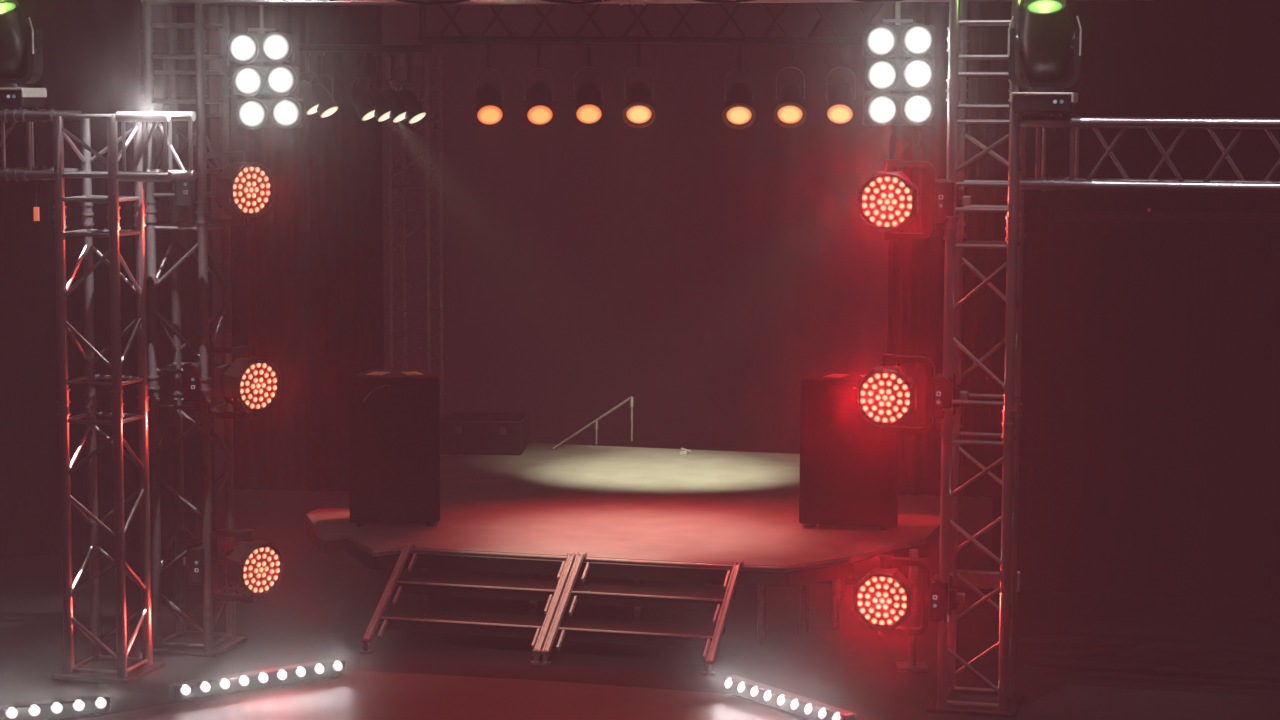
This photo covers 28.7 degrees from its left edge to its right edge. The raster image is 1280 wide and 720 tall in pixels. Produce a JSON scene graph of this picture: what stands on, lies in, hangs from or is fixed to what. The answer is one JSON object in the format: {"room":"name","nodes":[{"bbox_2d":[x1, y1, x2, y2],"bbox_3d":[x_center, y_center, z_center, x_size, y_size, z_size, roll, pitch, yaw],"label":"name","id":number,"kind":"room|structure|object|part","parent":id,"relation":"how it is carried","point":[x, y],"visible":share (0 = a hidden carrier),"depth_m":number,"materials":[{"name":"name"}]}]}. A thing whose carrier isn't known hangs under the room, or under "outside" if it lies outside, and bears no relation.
{"room":"concert stage","nodes":[
{"label":"concert stage","id":0,"kind":"room"},
{"bbox_2d":[228,5,383,491],"bbox_3d":[-2.070,-1.544,15.374,0.985,4.750,0.057,1,6,6],"label":"drape","id":1,"kind":"object","parent":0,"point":[307,272],"visible":0.58,"depth_m":15.47,"materials":[{"name":"black fabric"}]},
{"bbox_2d":[299,44,431,51],"bbox_3d":[-1.633,-1.856,14.887,0.788,0.044,0.043,0,6,0],"label":"pipe","id":2,"kind":"object","parent":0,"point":[302,47],"visible":1,"depth_m":14.87,"materials":[{"name":"black metal"}]},
{"bbox_2d":[297,52,319,114],"bbox_3d":[-1.973,-1.665,14.931,0.186,0.403,0.125,4,7,30],"label":"spotlight","id":3,"kind":"object","parent":2,"relation":"attached to","point":[311,103],"visible":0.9,"depth_m":14.90,"materials":[{"name":"black metal"}]},
{"bbox_2d":[310,52,338,117],"bbox_3d":[-1.892,-1.656,14.929,0.186,0.420,0.125,3,7,24],"label":"spotlight","id":4,"kind":"object","parent":2,"relation":"attached to","point":[327,106],"visible":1,"depth_m":14.90,"materials":[{"name":"black metal"}]},
{"bbox_2d":[350,52,375,120],"bbox_3d":[-1.645,-1.647,14.933,0.186,0.437,0.125,4,7,30],"label":"spotlight","id":5,"kind":"object","parent":2,"relation":"attached to","point":[360,99],"visible":1,"depth_m":14.90,"materials":[{"name":"black metal"}]},
{"bbox_2d":[367,52,390,121],"bbox_3d":[-1.550,-1.643,14.934,0.186,0.442,0.125,4,7,30],"label":"spotlight","id":6,"kind":"object","parent":2,"relation":"attached to","point":[382,111],"visible":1,"depth_m":14.90,"materials":[{"name":"black metal"}]},
{"bbox_2d":[398,52,426,123],"bbox_3d":[-1.367,-1.637,14.930,0.186,0.454,0.125,3,7,24],"label":"spotlight","id":7,"kind":"object","parent":2,"relation":"attached to","point":[415,112],"visible":1,"depth_m":14.91,"materials":[{"name":"black metal"}]},
{"bbox_2d":[382,52,406,122],"bbox_3d":[-1.462,-1.640,14.930,0.186,0.448,0.125,3,7,24],"label":"spotlight","id":8,"kind":"object","parent":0,"point":[398,111],"visible":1,"depth_m":14.90,"materials":[{"name":"black metal"}]},
{"bbox_2d":[0,438,1279,719],"bbox_3d":[-0.008,1.793,11.258,22.000,0.118,30.000,0,6,0],"label":"floor","id":9,"kind":"structure","parent":0,"point":[1087,656],"depth_m":13.18,"materials":[{"name":"grey concrete"}]},
{"bbox_2d":[0,694,110,719],"bbox_3d":[-2.877,1.649,11.620,0.832,0.101,0.130,-3,7,-28],"label":"bar","id":10,"kind":"object","parent":9,"relation":"on","point":[92,705],"visible":1,"depth_m":11.66,"materials":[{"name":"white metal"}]},
{"bbox_2d":[5,707,17,718],"bbox_3d":[-2.902,1.629,11.553,0.058,0.057,0.010,-3,-18,-28],"label":"lamp","id":11,"kind":"object","parent":10,"relation":"attached to","point":[10,712],"depth_m":11.55,"materials":[{"name":"grey"}]},
{"bbox_2d":[28,704,39,715],"bbox_3d":[-2.810,1.624,11.602,0.058,0.057,0.010,-3,-18,-28],"label":"lamp","id":12,"kind":"object","parent":10,"relation":"attached to","point":[33,709],"depth_m":11.60,"materials":[{"name":"grey"}]},
{"bbox_2d":[50,702,62,713],"bbox_3d":[-2.718,1.619,11.651,0.058,0.057,0.010,-3,-18,-28],"label":"lamp","id":13,"kind":"object","parent":10,"relation":"attached to","point":[55,707],"depth_m":11.65,"materials":[{"name":"grey"}]},
{"bbox_2d":[73,699,84,710],"bbox_3d":[-2.625,1.615,11.700,0.058,0.057,0.010,-3,-18,-28],"label":"lamp","id":14,"kind":"object","parent":10,"relation":"attached to","point":[78,704],"depth_m":11.70,"materials":[{"name":"grey"}]},
{"bbox_2d":[95,697,106,708],"bbox_3d":[-2.533,1.610,11.748,0.058,0.057,0.010,-3,-18,-28],"label":"lamp","id":15,"kind":"object","parent":10,"relation":"on","point":[100,702],"depth_m":11.75,"materials":[{"name":"grey glass"}]},
{"bbox_2d":[0,0,215,557],"bbox_3d":[-3.838,-1.443,15.537,2.311,5.400,0.057,-1,6,-15],"label":"drape","id":16,"kind":"object","parent":9,"relation":"on","point":[93,56],"visible":0.49,"depth_m":15.73,"materials":[{"name":"black fabric"}]},
{"bbox_2d":[52,114,164,683],"bbox_3d":[-2.688,0.183,12.534,0.420,2.820,0.420,2,6,14],"label":"truss tower","id":17,"kind":"object","parent":9,"relation":"on","point":[119,668],"visible":0.96,"depth_m":12.50,"materials":[{"name":"metal"}]},
{"bbox_2d":[0,109,81,181],"bbox_3d":[-4.014,-1.107,12.741,2.400,0.356,0.356,2,6,14],"label":"beam","id":18,"kind":"structure","parent":17,"relation":"attached to","point":[32,172],"depth_m":12.34,"materials":[{"name":"metal"}]},
{"bbox_2d":[0,0,46,109],"bbox_3d":[-3.161,-1.527,12.506,0.336,0.552,0.329,2,6,14],"label":"light","id":19,"kind":"object","parent":18,"relation":"on","point":[21,45],"visible":1,"depth_m":12.43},
{"bbox_2d":[33,180,39,220],"bbox_3d":[-3.009,-0.799,12.458,0.026,0.213,0.020,0,6,0],"label":"marker light","id":20,"kind":"object","parent":18,"relation":"hanging from","point":[35,209],"visible":0.99,"depth_m":12.46,"materials":[{"name":"orange"}]},
{"bbox_3d":[-3.009,-0.834,12.454,0.005,0.143,0.005,-2,7,-22],"label":"cord","id":21,"kind":"part","parent":20,"relation":"part of","materials":[{"name":"black metal"}]},
{"bbox_3d":[-2.694,1.575,12.684,0.420,0.020,0.420,2,6,14],"label":"plate","id":22,"kind":"part","parent":17,"relation":"part of","materials":[{"name":"black metal"}]},
{"bbox_2d":[115,111,196,181],"bbox_3d":[-2.383,-1.054,12.322,0.270,0.340,0.340,2,6,14],"label":"beam","id":23,"kind":"structure","parent":17,"relation":"attached to","point":[147,175],"depth_m":12.19,"materials":[{"name":"metal"}]},
{"bbox_2d":[141,0,246,656],"bbox_3d":[-2.357,-0.302,13.085,0.420,3.670,0.420,2,6,14],"label":"truss tower","id":24,"kind":"object","parent":9,"relation":"on","point":[206,642],"visible":0.84,"depth_m":13.07,"materials":[{"name":"metal"}]},
{"bbox_3d":[-2.365,1.512,13.281,0.420,0.020,0.420,2,6,14],"label":"plate","id":25,"kind":"part","parent":24,"relation":"part of","materials":[{"name":"black metal"}]},
{"bbox_2d":[172,151,274,225],"bbox_3d":[-2.164,-0.879,12.806,0.556,0.380,0.302,2,6,14],"label":"light","id":26,"kind":"object","parent":24,"relation":"attached to","point":[243,189],"visible":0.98,"depth_m":12.76,"materials":[{"name":"black metal"}]},
{"bbox_3d":[-1.984,-0.867,12.739,0.016,0.248,0.248,6,9,44],"label":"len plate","id":27,"kind":"part","parent":26,"relation":"part of","materials":[{"name":"grey"}]},
{"bbox_2d":[180,346,280,419],"bbox_3d":[-2.145,0.120,12.914,0.556,0.380,0.302,2,6,14],"label":"light","id":28,"kind":"object","parent":24,"relation":"attached to","point":[250,384],"visible":1,"depth_m":12.88,"materials":[{"name":"black metal"}]},
{"bbox_3d":[-1.965,0.132,12.847,0.016,0.248,0.248,6,9,44],"label":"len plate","id":29,"kind":"part","parent":28,"relation":"part of","materials":[{"name":"grey"}]},
{"bbox_2d":[183,529,283,602],"bbox_3d":[-2.145,1.073,13.017,0.556,0.380,0.302,2,6,14],"label":"light","id":30,"kind":"object","parent":24,"relation":"attached to","point":[254,568],"visible":1,"depth_m":12.98,"materials":[{"name":"black metal"}]},
{"bbox_3d":[-1.965,1.086,12.950,0.016,0.248,0.248,6,9,44],"label":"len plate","id":31,"kind":"part","parent":30,"relation":"part of","materials":[{"name":"grey"}]},
{"bbox_2d":[140,0,1153,5],"bbox_3d":[-0.074,-1.920,12.232,5.076,0.356,0.356,2,6,16],"label":"beam","id":32,"kind":"structure","parent":24,"relation":"attached to","point":[173,2],"depth_m":12.49,"materials":[{"name":"metal"}]},
{"bbox_2d":[227,5,303,129],"bbox_3d":[-1.892,-1.480,12.648,0.373,0.629,0.134,0,6,0],"label":"light","id":33,"kind":"object","parent":32,"relation":"hanging from","point":[274,46],"visible":1,"depth_m":12.60,"materials":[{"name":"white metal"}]},
{"bbox_2d":[330,0,902,4],"bbox_3d":[-0.054,-1.747,12.074,3.122,0.058,0.014,2,6,16],"label":"power cable","id":34,"kind":"object","parent":32,"relation":"attached to","point":[407,1],"visible":1,"depth_m":12.14,"materials":[{"name":"black plastic"}]},
{"bbox_2d":[862,2,934,126],"bbox_3d":[1.227,-1.401,11.851,0.342,0.589,0.134,0,6,0],"label":"light","id":35,"kind":"object","parent":32,"relation":"hanging from","point":[916,40],"visible":1,"depth_m":11.80,"materials":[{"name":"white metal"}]},
{"bbox_2d":[169,658,344,701],"bbox_3d":[-1.874,1.579,12.304,0.944,0.101,0.130,-4,8,-37],"label":"bar","id":36,"kind":"object","parent":9,"relation":"on","point":[187,690],"visible":1,"depth_m":12.25,"materials":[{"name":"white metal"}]},
{"bbox_2d":[180,684,190,695],"bbox_3d":[-2.181,1.583,12.009,0.058,0.057,0.010,-4,-17,-37],"label":"lamp","id":37,"kind":"object","parent":36,"relation":"on","point":[185,689],"depth_m":12.01,"materials":[{"name":"grey glass"}]},
{"bbox_2d":[200,681,210,692],"bbox_3d":[-2.098,1.577,12.073,0.058,0.057,0.010,-4,-17,-37],"label":"lamp","id":38,"kind":"object","parent":36,"relation":"attached to","point":[205,686],"depth_m":12.07,"materials":[{"name":"grey glass"}]},
{"bbox_2d":[219,678,229,688],"bbox_3d":[-2.014,1.570,12.138,0.058,0.057,0.010,-4,-17,-37],"label":"lamp","id":39,"kind":"object","parent":36,"relation":"attached to","point":[224,683],"depth_m":12.13,"materials":[{"name":"grey glass"}]},
{"bbox_2d":[239,675,248,685],"bbox_3d":[-1.931,1.563,12.202,0.058,0.057,0.010,-4,-17,-37],"label":"lamp","id":40,"kind":"object","parent":36,"relation":"attached to","point":[243,679],"depth_m":12.20,"materials":[{"name":"grey glass"}]},
{"bbox_2d":[258,672,267,682],"bbox_3d":[-1.847,1.557,12.266,0.058,0.057,0.010,-4,-17,-37],"label":"lamp","id":41,"kind":"object","parent":36,"relation":"attached to","point":[262,676],"depth_m":12.26,"materials":[{"name":"grey glass"}]},
{"bbox_2d":[277,669,286,679],"bbox_3d":[-1.764,1.550,12.330,0.058,0.057,0.010,-4,-17,-37],"label":"lamp","id":42,"kind":"object","parent":36,"relation":"attached to","point":[281,673],"depth_m":12.33,"materials":[{"name":"grey glass"}]},
{"bbox_2d":[295,666,305,676],"bbox_3d":[-1.680,1.544,12.394,0.058,0.057,0.010,-4,-17,-37],"label":"lamp","id":43,"kind":"object","parent":36,"relation":"attached to","point":[300,671],"depth_m":12.39,"materials":[{"name":"grey glass"}]},
{"bbox_2d":[314,663,323,673],"bbox_3d":[-1.597,1.537,12.458,0.058,0.057,0.010,-4,-17,-37],"label":"lamp","id":44,"kind":"object","parent":36,"relation":"attached to","point":[318,667],"depth_m":12.46,"materials":[{"name":"grey glass"}]},
{"bbox_2d":[332,660,342,670],"bbox_3d":[-1.513,1.531,12.522,0.058,0.057,0.010,-4,-17,-37],"label":"lamp","id":45,"kind":"object","parent":36,"relation":"on","point":[337,665],"depth_m":12.52,"materials":[{"name":"grey glass"}]},
{"bbox_2d":[385,54,444,450],"bbox_3d":[-1.660,-0.645,18.479,0.420,3.200,0.420,2,6,14],"label":"truss tower","id":46,"kind":"object","parent":9,"relation":"on","point":[425,128],"visible":0.83,"depth_m":18.40,"materials":[{"name":"metal"}]},
{"bbox_2d":[360,543,576,664],"bbox_3d":[-0.903,1.287,13.336,1.003,0.469,0.737,2,6,14],"label":"stairs","id":47,"kind":"structure","parent":9,"relation":"on","point":[537,627],"depth_m":13.37,"materials":[{"name":"metal"}]},
{"bbox_2d":[208,2,891,440],"bbox_3d":[0.509,-2.104,20.895,13.000,5.600,0.065,0,6,0],"label":"curtain","id":48,"kind":"object","parent":9,"relation":"on","point":[691,266],"visible":0.27,"depth_m":21.01,"materials":[{"name":"black fabric"}]},
{"bbox_2d":[305,443,972,642],"bbox_3d":[0.072,1.074,15.486,3.862,0.440,4.244,2,6,14],"label":"stage platform","id":49,"kind":"object","parent":9,"relation":"on","point":[639,514],"visible":0.79,"depth_m":14.52,"materials":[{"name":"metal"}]},
{"bbox_2d":[349,369,439,525],"bbox_3d":[-1.425,0.506,14.580,0.518,0.870,0.479,0,6,-4],"label":"loudspeaker","id":50,"kind":"object","parent":49,"relation":"on","point":[394,414],"visible":1,"depth_m":14.35,"materials":[{"name":"black paint"}]},
{"bbox_3d":[-1.505,0.189,14.301,0.157,0.097,0.006,0,6,-4],"label":"grille trim","id":51,"kind":"part","parent":50,"relation":"part of","materials":[{"name":"metal"}]},
{"bbox_3d":[-1.422,0.079,14.513,0.342,0.005,0.181,0,6,-4],"label":"plate","id":52,"kind":"part","parent":50,"relation":"part of","materials":[{"name":"metal"}]},
{"bbox_3d":[-1.206,1.247,13.991,0.044,0.405,0.044,2,6,14],"label":"leg","id":53,"kind":"part","parent":49,"relation":"part of","materials":[{"name":"metal"}]},
{"bbox_2d":[440,411,528,454],"bbox_3d":[-1.084,0.512,17.491,0.569,0.237,0.515,1,6,3],"label":"flight case","id":54,"kind":"object","parent":49,"relation":"on","point":[462,432],"visible":0.98,"depth_m":17.25,"materials":[{"name":"metal"}]},
{"bbox_3d":[-1.083,0.398,17.482,0.569,0.010,0.509,1,6,3],"label":"edge trim","id":55,"kind":"part","parent":54,"relation":"part of","materials":[{"name":"metal"}]},
{"bbox_3d":[-0.590,1.273,13.781,0.044,0.405,0.044,2,6,14],"label":"leg","id":56,"kind":"part","parent":49,"relation":"part of","materials":[{"name":"metal"}]},
{"bbox_3d":[-0.566,1.135,15.059,0.044,0.405,0.044,2,6,14],"label":"leg","id":57,"kind":"part","parent":49,"relation":"part of","materials":[{"name":"metal"}]},
{"bbox_2d":[551,396,633,448],"bbox_3d":[-0.333,0.445,17.747,0.708,0.341,0.032,-4,8,-35],"label":"handrail","id":58,"kind":"object","parent":49,"relation":"attached to","point":[595,422],"visible":1,"depth_m":17.77,"materials":[{"name":"metal"}]},
{"bbox_3d":[-0.310,0.514,17.771,0.017,0.175,0.018,0,6,0],"label":"post","id":59,"kind":"part","parent":58,"relation":"part of","materials":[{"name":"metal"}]},
{"bbox_3d":[-0.058,0.424,17.942,0.017,0.319,0.018,0,6,0],"label":"post","id":60,"kind":"part","parent":58,"relation":"part of","materials":[{"name":"metal"}]},
{"bbox_3d":[-0.169,1.076,13.520,2.605,0.016,0.310,1,6,6],"label":"edge trim","id":61,"kind":"part","parent":49,"relation":"part of","materials":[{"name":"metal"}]},
{"bbox_3d":[-0.009,1.291,13.631,0.044,0.405,0.044,2,6,14],"label":"leg","id":62,"kind":"part","parent":49,"relation":"part of","materials":[{"name":"metal"}]},
{"bbox_2d":[679,447,690,453],"bbox_3d":[0.313,0.630,17.346,0.079,0.044,0.040,0,6,0],"label":"marker","id":63,"kind":"object","parent":49,"relation":"on","point":[683,451],"visible":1,"depth_m":17.33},
{"bbox_3d":[0.402,1.166,14.810,0.044,0.405,0.044,2,6,14],"label":"leg","id":64,"kind":"part","parent":49,"relation":"part of","materials":[{"name":"metal"}]},
{"bbox_3d":[0.651,1.316,13.431,0.044,0.405,0.044,2,6,14],"label":"leg","id":65,"kind":"part","parent":49,"relation":"part of","materials":[{"name":"metal"}]},
{"bbox_3d":[0.896,1.293,13.656,0.044,0.405,0.044,2,6,14],"label":"leg","id":66,"kind":"part","parent":49,"relation":"part of","materials":[{"name":"metal"}]},
{"bbox_3d":[1.081,1.276,13.813,0.044,0.405,0.044,2,6,14],"label":"leg","id":67,"kind":"part","parent":49,"relation":"part of","materials":[{"name":"metal"}]},
{"bbox_3d":[1.176,1.191,14.611,0.044,0.405,0.044,2,6,14],"label":"leg","id":68,"kind":"part","parent":49,"relation":"part of","materials":[{"name":"metal"}]},
{"bbox_2d":[799,371,898,529],"bbox_3d":[1.240,0.522,14.543,0.568,0.870,0.479,1,6,11],"label":"loudspeaker","id":69,"kind":"object","parent":49,"relation":"on","point":[849,470],"visible":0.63,"depth_m":14.32,"materials":[{"name":"black paint"}]},
{"bbox_3d":[1.238,0.094,14.476,0.342,0.005,0.181,1,6,11],"label":"plate","id":70,"kind":"part","parent":69,"relation":"part of","materials":[{"name":"metal"}]},
{"bbox_2d":[887,2,1002,497],"bbox_3d":[1.980,-1.515,15.275,0.893,4.750,0.057,1,6,6],"label":"drape","id":71,"kind":"object","parent":49,"relation":"on","point":[916,268],"visible":0.41,"depth_m":15.39,"materials":[{"name":"black fabric"}]},
{"bbox_2d":[540,552,743,675],"bbox_3d":[0.016,1.317,13.099,0.932,0.469,0.737,2,6,14],"label":"stairs","id":72,"kind":"structure","parent":9,"relation":"on","point":[706,637],"depth_m":13.14,"materials":[{"name":"metal"}]},
{"bbox_2d":[724,675,855,719],"bbox_3d":[0.703,1.635,11.892,0.130,0.101,0.926,-4,8,-35],"label":"bar","id":73,"kind":"object","parent":9,"relation":"on","point":[740,687],"visible":1,"depth_m":11.86,"materials":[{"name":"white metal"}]},
{"bbox_2d":[725,677,732,688],"bbox_3d":[0.430,1.574,12.199,0.010,0.057,0.058,26,-10,-34],"label":"lamp","id":74,"kind":"object","parent":73,"relation":"on","point":[728,680],"depth_m":12.19,"materials":[{"name":"white glass"}]},
{"bbox_2d":[738,681,744,692],"bbox_3d":[0.489,1.583,12.115,0.010,0.057,0.058,26,-10,-34],"label":"lamp","id":75,"kind":"object","parent":73,"relation":"attached to","point":[741,684],"depth_m":12.11,"materials":[{"name":"white glass"}]},
{"bbox_2d":[751,686,758,696],"bbox_3d":[0.548,1.593,12.031,0.010,0.057,0.058,26,-10,-34],"label":"lamp","id":76,"kind":"object","parent":73,"relation":"attached to","point":[754,689],"depth_m":12.02,"materials":[{"name":"white glass"}]},
{"bbox_2d":[764,690,771,700],"bbox_3d":[0.608,1.602,11.947,0.010,0.057,0.058,26,-10,-34],"label":"lamp","id":77,"kind":"object","parent":73,"relation":"attached to","point":[767,693],"depth_m":11.94,"materials":[{"name":"white glass"}]},
{"bbox_2d":[777,694,784,705],"bbox_3d":[0.667,1.611,11.863,0.010,0.057,0.058,26,-10,-34],"label":"lamp","id":78,"kind":"object","parent":73,"relation":"attached to","point":[780,697],"depth_m":11.86,"materials":[{"name":"white glass"}]},
{"bbox_2d":[791,698,798,709],"bbox_3d":[0.726,1.621,11.779,0.010,0.057,0.058,26,-10,-34],"label":"lamp","id":79,"kind":"object","parent":73,"relation":"attached to","point":[794,701],"depth_m":11.77,"materials":[{"name":"white glass"}]},
{"bbox_2d":[804,703,812,714],"bbox_3d":[0.786,1.630,11.695,0.010,0.057,0.058,26,-10,-34],"label":"lamp","id":80,"kind":"object","parent":73,"relation":"attached to","point":[808,707],"depth_m":11.69,"materials":[{"name":"white"}]},
{"bbox_2d":[818,707,826,718],"bbox_3d":[0.845,1.639,11.611,0.010,0.057,0.058,26,-10,-34],"label":"lamp","id":81,"kind":"object","parent":73,"relation":"attached to","point":[822,711],"depth_m":11.61,"materials":[{"name":"white"}]},
{"bbox_2d":[832,712,840,719],"bbox_3d":[0.904,1.649,11.527,0.010,0.057,0.058,26,-10,-34],"label":"lamp","id":82,"kind":"object","parent":73,"relation":"on","point":[835,715],"depth_m":11.53,"materials":[{"name":"white"}]},
{"bbox_2d":[895,549,928,671],"bbox_3d":[1.398,1.278,12.811,0.160,0.620,0.160,0,6,0],"label":"support post","id":83,"kind":"object","parent":9,"relation":"on","point":[911,665],"visible":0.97,"depth_m":12.79,"materials":[{"name":"metal"}]},
{"bbox_2d":[927,0,1028,717],"bbox_3d":[1.633,-0.156,11.892,0.420,3.670,0.420,2,6,14],"label":"truss tower","id":84,"kind":"object","parent":9,"relation":"on","point":[1002,701],"visible":0.89,"depth_m":11.86,"materials":[{"name":"metal"}]},
{"bbox_2d":[853,555,964,635],"bbox_3d":[1.297,1.139,12.021,0.514,0.380,0.260,2,6,14],"label":"light","id":85,"kind":"object","parent":84,"relation":"attached to","point":[883,599],"visible":1,"depth_m":11.95,"materials":[{"name":"black metal"}]},
{"bbox_3d":[1.159,1.150,11.953,0.248,0.248,0.016,2,6,14],"label":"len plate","id":86,"kind":"part","parent":85,"relation":"part of","materials":[{"name":"grey"}]},
{"bbox_2d":[856,354,968,433],"bbox_3d":[1.302,0.167,11.916,0.514,0.380,0.260,2,6,14],"label":"light","id":87,"kind":"object","parent":84,"relation":"attached to","point":[886,396],"visible":0.99,"depth_m":11.85,"materials":[{"name":"black metal"}]},
{"bbox_3d":[1.163,0.178,11.848,0.248,0.248,0.016,2,6,14],"label":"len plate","id":88,"kind":"part","parent":87,"relation":"part of","materials":[{"name":"grey"}]},
{"bbox_2d":[857,160,971,239],"bbox_3d":[1.301,-0.754,11.816,0.514,0.380,0.260,2,6,14],"label":"light","id":89,"kind":"object","parent":84,"relation":"attached to","point":[887,201],"visible":0.98,"depth_m":11.74,"materials":[{"name":"black metal"}]},
{"bbox_3d":[1.162,-0.743,11.748,0.248,0.248,0.016,2,6,14],"label":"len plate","id":90,"kind":"part","parent":89,"relation":"part of","materials":[{"name":"grey"}]},
{"bbox_3d":[1.625,1.659,12.088,0.420,0.020,0.420,2,6,14],"label":"plate","id":91,"kind":"part","parent":84,"relation":"part of","materials":[{"name":"black metal"}]},
{"bbox_2d":[957,569,1020,592],"bbox_3d":[1.737,1.099,12.485,0.320,0.100,0.065,2,6,14],"label":"junction box","id":92,"kind":"object","parent":84,"relation":"attached to","point":[981,579],"visible":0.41,"depth_m":12.47,"materials":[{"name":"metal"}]},
{"bbox_3d":[1.690,1.097,12.504,0.220,0.085,0.050,2,6,14],"label":"arm","id":93,"kind":"part","parent":92,"relation":"part of","materials":[{"name":"metal"}]},
{"bbox_3d":[1.867,1.104,12.449,0.050,0.100,0.060,2,6,14],"label":"plate","id":94,"kind":"part","parent":92,"relation":"part of","materials":[{"name":"grey metal"}]},
{"bbox_2d":[1019,114,1279,193],"bbox_3d":[3.064,-0.935,11.435,2.600,0.356,0.356,2,6,14],"label":"truss","id":95,"kind":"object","parent":84,"relation":"attached to","point":[1072,182],"depth_m":11.50,"materials":[{"name":"metal"}]},
{"bbox_2d":[1008,0,1082,116],"bbox_3d":[1.869,-1.399,11.531,0.336,0.552,0.329,2,6,14],"label":"light","id":96,"kind":"object","parent":95,"relation":"on","point":[1045,39],"visible":1,"depth_m":11.45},
{"bbox_2d":[991,0,1279,599],"bbox_3d":[3.794,-1.281,14.344,3.424,5.400,0.059,1,6,7],"label":"drape","id":97,"kind":"object","parent":9,"relation":"on","point":[1149,464],"visible":0.86,"depth_m":14.56,"materials":[{"name":"black fabric"}]},
{"bbox_2d":[418,2,884,45],"bbox_3d":[0.128,-2.170,15.859,3.049,0.340,0.340,0,6,0],"label":"truss","id":98,"kind":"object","parent":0,"point":[423,38],"depth_m":15.71,"materials":[{"name":"black metal"}]},
{"bbox_2d":[474,44,503,124],"bbox_3d":[-0.966,-1.780,15.994,0.194,0.554,0.284,0,6,0],"label":"spotlight","id":99,"kind":"object","parent":98,"relation":"attached to","point":[489,109],"visible":0.93,"depth_m":15.95,"materials":[{"name":"black metal"}]},
{"bbox_2d":[524,44,553,124],"bbox_3d":[-0.645,-1.779,15.994,0.190,0.553,0.284,0,6,0],"label":"spotlight","id":100,"kind":"object","parent":98,"relation":"attached to","point":[539,107],"visible":0.94,"depth_m":15.95,"materials":[{"name":"black metal"}]},
{"bbox_2d":[574,44,602,123],"bbox_3d":[-0.330,-1.782,15.994,0.186,0.545,0.285,0,6,0],"label":"spotlight","id":101,"kind":"object","parent":98,"relation":"attached to","point":[588,103],"visible":0.91,"depth_m":15.95,"materials":[{"name":"black metal"}]},
{"bbox_2d":[622,44,655,127],"bbox_3d":[-0.005,-1.767,15.983,0.213,0.569,0.310,0,6,0],"label":"spotlight","id":102,"kind":"object","parent":98,"relation":"attached to","point":[638,112],"visible":0.93,"depth_m":15.95,"materials":[{"name":"black metal"}]},
{"bbox_2d":[722,45,755,128],"bbox_3d":[0.631,-1.762,15.983,0.213,0.572,0.310,0,6,0],"label":"spotlight","id":103,"kind":"object","parent":98,"relation":"attached to","point":[738,113],"visible":0.92,"depth_m":15.95,"materials":[{"name":"black metal"}]},
{"bbox_2d":[773,45,806,127],"bbox_3d":[0.956,-1.765,15.982,0.213,0.565,0.310,0,6,0],"label":"spotlight","id":104,"kind":"object","parent":98,"relation":"attached to","point":[790,112],"visible":0.91,"depth_m":15.95,"materials":[{"name":"black metal"}]},
{"bbox_2d":[826,45,855,123],"bbox_3d":[1.285,-1.778,15.993,0.191,0.538,0.285,0,6,0],"label":"spotlight","id":105,"kind":"object","parent":98,"relation":"attached to","point":[840,104],"visible":0.91,"depth_m":15.95,"materials":[{"name":"black metal"}]}
]}

